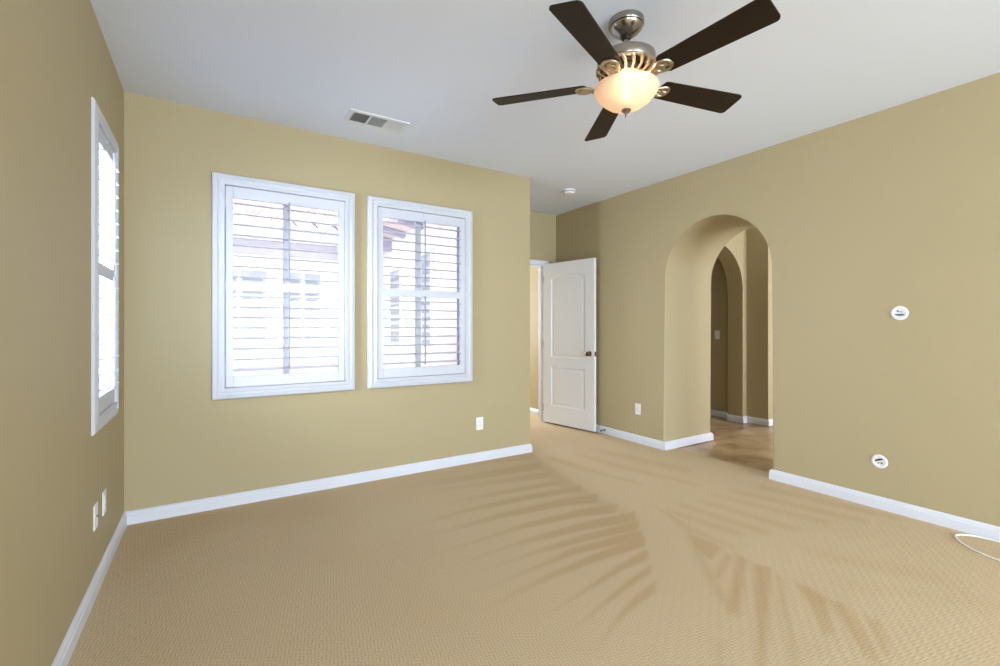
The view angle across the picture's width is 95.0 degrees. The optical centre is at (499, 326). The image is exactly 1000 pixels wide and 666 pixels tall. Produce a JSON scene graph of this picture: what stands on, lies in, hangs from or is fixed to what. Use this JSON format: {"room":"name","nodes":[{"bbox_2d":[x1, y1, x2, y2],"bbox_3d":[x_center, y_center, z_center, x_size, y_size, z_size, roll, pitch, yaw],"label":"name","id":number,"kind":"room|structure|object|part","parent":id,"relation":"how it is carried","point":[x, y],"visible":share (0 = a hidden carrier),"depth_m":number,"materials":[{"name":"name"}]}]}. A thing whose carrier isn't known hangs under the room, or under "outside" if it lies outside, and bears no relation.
{"room":"empty bedroom","nodes":[
{"label":"empty bedroom","id":0,"kind":"room"},
{"bbox_2d":[0,0,123,665],"bbox_3d":[0.052,-0.115,-1.096,0.150,2.720,9.290,0,0,-32],"label":"wall","id":1,"kind":"structure","parent":0,"point":[55,56],"depth_m":1.56,"materials":[{"name":"beige paint"}]},
{"bbox_2d":[51,512,126,665],"bbox_3d":[0.069,1.204,-0.967,0.017,0.082,9.090,0,0,-32],"label":"baseboard","id":2,"kind":"structure","parent":1,"relation":"attached to","point":[68,645],"depth_m":1.99,"materials":[{"name":"white wood"}]},
{"bbox_2d":[93,501,98,530],"bbox_3d":[-1.900,0.893,2.160,0.016,0.117,0.072,0,0,-32],"label":"cable plate","id":3,"kind":"object","parent":1,"relation":"attached to","point":[95,507],"visible":1,"depth_m":2.14,"materials":[{"name":"white plastic"}]},
{"bbox_2d":[99,222,101,392],"bbox_3d":[-2.112,-0.275,2.313,0.118,1.470,0.585,0,0,-32],"label":"window","id":4,"kind":"structure","parent":1,"relation":"in","point":[100,237],"depth_m":2.57,"materials":[{"name":"white glass"}]},
{"bbox_2d":[102,489,105,515],"bbox_3d":[-2.012,0.893,2.331,0.009,0.117,0.072,0,0,-32],"label":"electrical outlet","id":5,"kind":"object","parent":1,"relation":"attached to","point":[104,491],"visible":1,"depth_m":2.32,"materials":[{"name":"white plastic"}]},
{"bbox_2d":[91,97,119,435],"bbox_3d":[-2.039,-0.275,2.359,0.095,1.550,0.635,0,0,-32],"label":"plantation shutter","id":6,"kind":"object","parent":1,"relation":"attached to","point":[104,146],"visible":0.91,"depth_m":2.33,"materials":[{"name":"white wood"}]},
{"bbox_3d":[-2.044,-0.275,2.356,0.030,1.392,0.477,0,0,-32],"label":"panel","id":7,"kind":"part","parent":6,"relation":"part of","materials":[{"name":"white paint"}]},
{"bbox_3d":[-2.007,-0.615,2.379,0.018,0.574,0.011,0,0,-32],"label":"tilt rod","id":8,"kind":"part","parent":6,"relation":"part of","materials":[{"name":"white wood"}]},
{"bbox_3d":[-2.007,0.035,2.379,0.018,0.583,0.011,0,0,-32],"label":"tilt rod","id":9,"kind":"part","parent":6,"relation":"part of","materials":[{"name":"white wood"}]},
{"bbox_2d":[124,92,529,511],"bbox_3d":[-1.134,-0.115,3.735,3.291,2.720,0.150,0,0,-32],"label":"wall","id":10,"kind":"structure","parent":0,"point":[182,444],"depth_m":3.31,"materials":[{"name":"beige paint"}]},
{"bbox_2d":[212,172,354,399],"bbox_3d":[-1.553,-0.275,3.366,0.955,1.550,0.095,0,0,-32],"label":"plantation shutter","id":11,"kind":"object","parent":10,"relation":"attached to","point":[225,187],"visible":1,"depth_m":3.31,"materials":[{"name":"white wood"}]},
{"bbox_3d":[-1.532,-0.615,3.333,0.011,0.574,0.018,0,0,-32],"label":"tilt rod","id":12,"kind":"part","parent":11,"relation":"part of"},
{"bbox_3d":[-1.532,0.035,3.333,0.011,0.583,0.018,0,0,-32],"label":"tilt rod","id":13,"kind":"part","parent":11,"relation":"part of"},
{"bbox_2d":[283,205,289,372],"bbox_3d":[-1.608,-0.275,3.454,0.900,1.470,0.118,0,0,-32],"label":"window","id":14,"kind":"structure","parent":10,"relation":"in","point":[285,213],"depth_m":3.45,"materials":[{"name":"white glass"}]},
{"bbox_2d":[125,444,531,524],"bbox_3d":[-1.302,1.204,4.157,3.158,0.082,1.077,0,0,-32],"label":"baseboard","id":15,"kind":"structure","parent":10,"relation":"attached to","point":[217,502],"depth_m":3.43,"materials":[{"name":"white wood"}]},
{"bbox_2d":[367,195,472,388],"bbox_3d":[-0.658,-0.275,3.929,0.955,1.550,0.095,0,0,-32],"label":"plantation shutter","id":16,"kind":"object","parent":10,"relation":"attached to","point":[378,208],"visible":1,"depth_m":3.88,"materials":[{"name":"white wood"}]},
{"bbox_3d":[-0.638,-0.615,3.897,0.011,0.574,0.018,0,0,-32],"label":"tilt rod","id":17,"kind":"part","parent":16,"relation":"part of","materials":[{"name":"white wood"}]},
{"bbox_3d":[-0.638,0.035,3.897,0.011,0.583,0.018,0,0,-32],"label":"tilt rod","id":18,"kind":"part","parent":16,"relation":"part of","materials":[{"name":"white wood"}]},
{"bbox_2d":[414,222,458,366],"bbox_3d":[-0.714,-0.275,4.018,0.900,1.470,0.118,0,0,-32],"label":"window","id":19,"kind":"structure","parent":10,"relation":"in","point":[417,230],"depth_m":4.02,"materials":[{"name":"white glass"}]},
{"bbox_3d":[-0.727,-0.275,4.039,0.900,1.470,0.060,0,0,-32],"label":"frame","id":20,"kind":"part","parent":19,"relation":"part of","materials":[{"name":"white paint"}]},
{"bbox_3d":[-0.570,-0.275,4.155,0.390,1.350,0.005,0,0,-32],"label":"pane","id":21,"kind":"part","parent":19,"relation":"part of","materials":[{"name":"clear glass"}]},
{"bbox_2d":[476,417,482,429],"bbox_3d":[-0.187,0.898,4.238,0.072,0.117,0.009,0,0,-32],"label":"electrical outlet","id":22,"kind":"object","parent":10,"relation":"attached to","point":[479,420],"visible":1,"depth_m":4.23,"materials":[{"name":"white plastic"}]},
{"bbox_2d":[437,225,455,365],"bbox_3d":[-0.364,-0.130,5.290,0.030,3.450,1.660,0,0,-32],"label":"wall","id":23,"kind":"structure","parent":0,"point":[440,241],"depth_m":5.75,"materials":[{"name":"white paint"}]},
{"bbox_2d":[67,414,999,665],"bbox_3d":[0.940,1.245,1.833,4.515,0.001,12.900,0,0,-32],"label":"floor","id":24,"kind":"structure","parent":0,"point":[583,547],"depth_m":2.29,"materials":[{"name":"beige carpet"}]},
{"bbox_2d":[954,534,999,561],"bbox_3d":[2.801,1.239,2.392,0.416,0.010,0.663,0,0,-32],"label":"cable","id":25,"kind":"object","parent":24,"relation":"on","point":[955,535],"visible":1,"depth_m":2.64,"materials":[{"name":"white plastic"}]},
{"bbox_2d":[530,211,555,263],"bbox_3d":[0.206,-0.110,5.814,1.194,2.730,0.120,0,0,-32],"label":"wall","id":26,"kind":"structure","parent":0,"point":[542,226],"depth_m":5.97,"materials":[{"name":"beige paint"}]},
{"bbox_2d":[90,0,999,214],"bbox_3d":[2.855,-1.535,3.334,9.615,0.120,13.800,0,0,-32],"label":"ceiling","id":27,"kind":"structure","parent":0,"point":[437,67],"depth_m":2.63,"materials":[{"name":"white paint"}]},
{"bbox_2d":[343,109,409,133],"bbox_3d":[-0.886,-1.471,3.297,0.420,0.007,0.210,0,0,-32],"label":"ceiling vent","id":28,"kind":"object","parent":27,"relation":"in","point":[354,116],"visible":1,"depth_m":3.29,"materials":[{"name":"white metal"}]},
{"bbox_2d":[563,189,575,194],"bbox_3d":[0.751,-1.453,4.963,0.140,0.044,0.140,0,0,-32],"label":"smoke detector","id":29,"kind":"object","parent":27,"relation":"attached to","point":[565,191],"visible":1,"depth_m":4.92,"materials":[{"name":"white plastic"}]},
{"bbox_2d":[492,0,780,140],"bbox_3d":[0.638,-1.240,2.187,1.285,0.471,1.258,0,0,-32],"label":"ceiling fan","id":30,"kind":"object","parent":27,"relation":"hanging from","point":[626,72],"visible":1,"depth_m":2.08,"materials":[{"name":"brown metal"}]},
{"bbox_3d":[0.203,-1.175,2.331,0.477,0.006,0.140,0,13,17],"label":"blade","id":31,"kind":"part","parent":30,"relation":"part of","materials":[{"name":"brown wood"}]},
{"bbox_3d":[0.367,-1.175,1.861,0.140,0.006,0.477,16,9,34],"label":"blade","id":32,"kind":"part","parent":30,"relation":"part of","materials":[{"name":"brown wood"}]},
{"bbox_3d":[0.600,-1.175,2.632,0.140,0.006,0.477,-13,0,-1],"label":"blade","id":33,"kind":"part","parent":30,"relation":"part of","materials":[{"name":"brown wood"}]},
{"bbox_3d":[0.609,-1.099,2.209,0.305,0.110,0.305,0,0,-32],"label":"lamp shade","id":34,"kind":"part","parent":30,"relation":"part of","materials":[{"name":"white glass"}]},
{"bbox_3d":[1.008,-1.175,2.348,0.477,0.006,0.140,0,-13,-19],"label":"blade","id":35,"kind":"part","parent":30,"relation":"part of","materials":[{"name":"brown wood"}]},
{"bbox_3d":[0.865,-1.175,1.872,0.140,0.006,0.477,16,-10,-36],"label":"blade","id":36,"kind":"part","parent":30,"relation":"part of","materials":[{"name":"brown wood"}]},
{"bbox_2d":[710,257,727,411],"bbox_3d":[2.535,-0.115,7.234,0.140,2.720,2.460,0,0,-32],"label":"wall","id":37,"kind":"structure","parent":0,"point":[718,380],"depth_m":6.32,"materials":[{"name":"beige paint"}]},
{"bbox_2d":[715,331,719,338],"bbox_3d":[3.007,0.115,6.343,0.011,0.117,0.072,0,0,-32],"label":"switch plate","id":38,"kind":"object","parent":37,"relation":"attached to","point":[717,333],"visible":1,"depth_m":6.34,"materials":[{"name":"white plastic"}]},
{"bbox_2d":[710,409,746,422],"bbox_3d":[2.634,1.204,6.807,0.147,0.082,2.087,0,0,-32],"label":"baseboard","id":39,"kind":"structure","parent":37,"relation":"attached to","point":[734,418],"depth_m":6.06,"materials":[{"name":"white wood"}]},
{"bbox_2d":[678,415,772,471],"bbox_3d":[2.855,1.309,3.334,9.615,0.112,13.800,0,0,-32],"label":"floor tile","id":40,"kind":"structure","parent":0,"point":[745,444],"depth_m":4.84,"materials":[{"name":"brown stone"}]},
{"bbox_2d":[718,230,746,416],"bbox_3d":[2.648,-0.115,5.727,1.295,2.720,0.210,0,0,-32],"label":"wall","id":41,"kind":"structure","parent":0,"point":[733,256],"depth_m":5.95,"materials":[{"name":"beige paint"}]},
{"bbox_2d":[747,227,772,418],"bbox_3d":[3.341,-0.115,5.880,0.140,2.720,0.270,0,0,-32],"label":"wall","id":42,"kind":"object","parent":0,"point":[759,261],"visible":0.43,"depth_m":5.82,"materials":[{"name":"beige paint"}]},
{"bbox_2d":[530,72,999,526],"bbox_3d":[3.070,-0.115,3.115,0.775,2.720,13.200,0,0,-32],"label":"wall","id":43,"kind":"structure","parent":0,"point":[863,218],"depth_m":3.29,"materials":[{"name":"beige paint"}]},
{"bbox_2d":[530,408,537,415],"bbox_3d":[0.025,1.204,7.207,0.017,0.082,2.430,0,0,-32],"label":"baseboard","id":44,"kind":"structure","parent":43,"relation":"attached to","point":[533,411],"depth_m":6.47,"materials":[{"name":"white wood"}]},
{"bbox_2d":[530,259,548,421],"bbox_3d":[0.200,0.196,5.796,0.943,2.099,0.145,0,0,-32],"label":"trim","id":45,"kind":"structure","parent":43,"relation":"attached to","point":[533,263],"depth_m":6.01,"materials":[{"name":"white wood"}]},
{"bbox_2d":[543,258,596,431],"bbox_3d":[0.844,0.212,5.650,0.175,2.030,0.824,0,0,-42],"label":"door","id":46,"kind":"structure","parent":43,"relation":"in","point":[569,287],"depth_m":5.62,"materials":[{"name":"white wood"}]},
{"bbox_3d":[1.032,0.322,5.368,0.074,0.064,0.064,0,0,-42],"label":"knob","id":47,"kind":"part","parent":46,"relation":"part of","materials":[{"name":"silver metal"}]},
{"bbox_2d":[635,403,640,414],"bbox_3d":[1.476,0.885,4.910,0.009,0.117,0.072,0,0,-32],"label":"electrical outlet","id":48,"kind":"object","parent":43,"relation":"attached to","point":[637,406],"visible":1,"depth_m":4.90,"materials":[{"name":"white plastic"}]},
{"bbox_2d":[596,424,713,450],"bbox_3d":[1.536,1.204,5.550,0.809,0.082,1.745,0,0,-32],"label":"baseboard","id":49,"kind":"structure","parent":43,"relation":"attached to","point":[682,442],"depth_m":4.87,"materials":[{"name":"white wood"}]},
{"bbox_2d":[871,454,887,467],"bbox_3d":[2.596,0.923,3.133,0.008,0.094,0.095,0,0,-32],"label":"wall outlet","id":50,"kind":"object","parent":43,"relation":"attached to","point":[879,461],"visible":1,"depth_m":3.13,"materials":[{"name":"white plastic"}]},
{"bbox_2d":[769,469,999,540],"bbox_3d":[4.509,1.204,0.829,0.809,0.082,7.397,0,0,-32],"label":"baseboard","id":51,"kind":"structure","parent":43,"relation":"attached to","point":[950,521],"depth_m":3.06,"materials":[{"name":"white wood"}]},
{"bbox_2d":[891,306,908,319],"bbox_3d":[2.653,-0.089,3.042,0.008,0.094,0.094,0,0,-32],"label":"wall outlet","id":52,"kind":"object","parent":43,"relation":"attached to","point":[899,312],"visible":1,"depth_m":3.04,"materials":[{"name":"white plastic"}]},
{"bbox_3d":[4.691,-0.115,6.653,2.970,2.720,0.140,0,0,-32],"label":"wall","id":53,"kind":"structure","parent":0,"visible":0},
{"bbox_2d":[747,416,772,425],"bbox_3d":[4.552,1.204,6.633,3.027,0.082,0.287,0,0,-32],"label":"baseboard","id":54,"kind":"object","parent":53,"relation":"attached to","point":[765,422],"visible":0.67,"depth_m":5.79,"materials":[{"name":"white wood"}]},
{"label":"outside","id":55,"kind":"structure","parent":0,"visible":0},
{"bbox_3d":[-2.664,1.645,4.231,18.000,0.100,22.000,0,0,-32],"label":"ground","id":56,"kind":"structure","parent":55,"visible":0},
{"bbox_2d":[233,198,436,375],"bbox_3d":[-5.485,-0.535,5.661,8.750,4.259,5.427,0,0,-32],"label":"house","id":57,"kind":"structure","parent":56,"relation":"on","point":[238,240],"depth_m":7.16,"materials":[{"name":"white paint"}]},
{"bbox_2d":[233,277,234,337],"bbox_3d":[-4.117,-0.282,6.846,0.270,0.955,0.010,0,0,-32],"label":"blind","id":58,"kind":"object","parent":57,"relation":"hanging from","point":[233,277],"depth_m":6.91,"materials":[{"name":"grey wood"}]},
{"bbox_3d":[-3.964,-0.305,6.952,0.740,1.100,0.007,0,0,-32],"label":"pane","id":59,"kind":"part","parent":57,"relation":"part of","materials":[{"name":"clear glass"}]},
{"bbox_2d":[243,278,262,336],"bbox_3d":[-3.803,-0.282,7.044,0.270,0.955,0.010,0,0,-32],"label":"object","id":60,"kind":"object","parent":57,"relation":"hanging from","point":[247,301],"depth_m":7.05,"materials":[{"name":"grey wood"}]},
{"bbox_3d":[-5.683,-1.185,5.834,8.600,0.140,0.070,0,0,-32],"label":"cornice","id":61,"kind":"part","parent":57,"relation":"part of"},
{"bbox_2d":[290,280,298,336],"bbox_3d":[-3.313,-0.282,7.353,0.170,0.955,0.010,0,0,-32],"label":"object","id":62,"kind":"object","parent":57,"relation":"hanging from","point":[293,302],"depth_m":7.36,"materials":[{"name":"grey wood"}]},
{"bbox_3d":[-3.203,-0.305,7.432,0.540,1.100,0.007,0,0,-32],"label":"pane","id":63,"kind":"part","parent":57,"relation":"part of","materials":[{"name":"clear glass"}]},
{"bbox_2d":[306,281,316,336],"bbox_3d":[-3.084,-0.282,7.497,0.170,0.955,0.010,0,0,-32],"label":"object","id":64,"kind":"object","parent":57,"relation":"hanging from","point":[309,302],"depth_m":7.49,"materials":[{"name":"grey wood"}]},
{"bbox_3d":[-1.696,-0.305,7.470,0.007,1.200,0.550,0,0,-32],"label":"pane","id":65,"kind":"part","parent":57,"relation":"part of","materials":[{"name":"clear glass"}]},
{"bbox_2d":[391,277,398,341],"bbox_3d":[-1.703,-0.278,7.466,0.010,1.045,0.450,0,0,-32],"label":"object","id":66,"kind":"object","parent":57,"relation":"hanging from","point":[394,280],"depth_m":7.49,"materials":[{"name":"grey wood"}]},
{"bbox_3d":[-1.017,-0.355,6.391,0.007,1.300,0.400,0,0,-32],"label":"pane","id":67,"kind":"part","parent":57,"relation":"part of","materials":[{"name":"clear glass"}]},
{"bbox_2d":[422,262,429,343],"bbox_3d":[-1.024,-0.328,6.387,0.010,1.146,0.300,0,0,-32],"label":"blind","id":68,"kind":"object","parent":57,"relation":"hanging from","point":[427,263],"depth_m":6.38,"materials":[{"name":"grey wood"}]}
]}

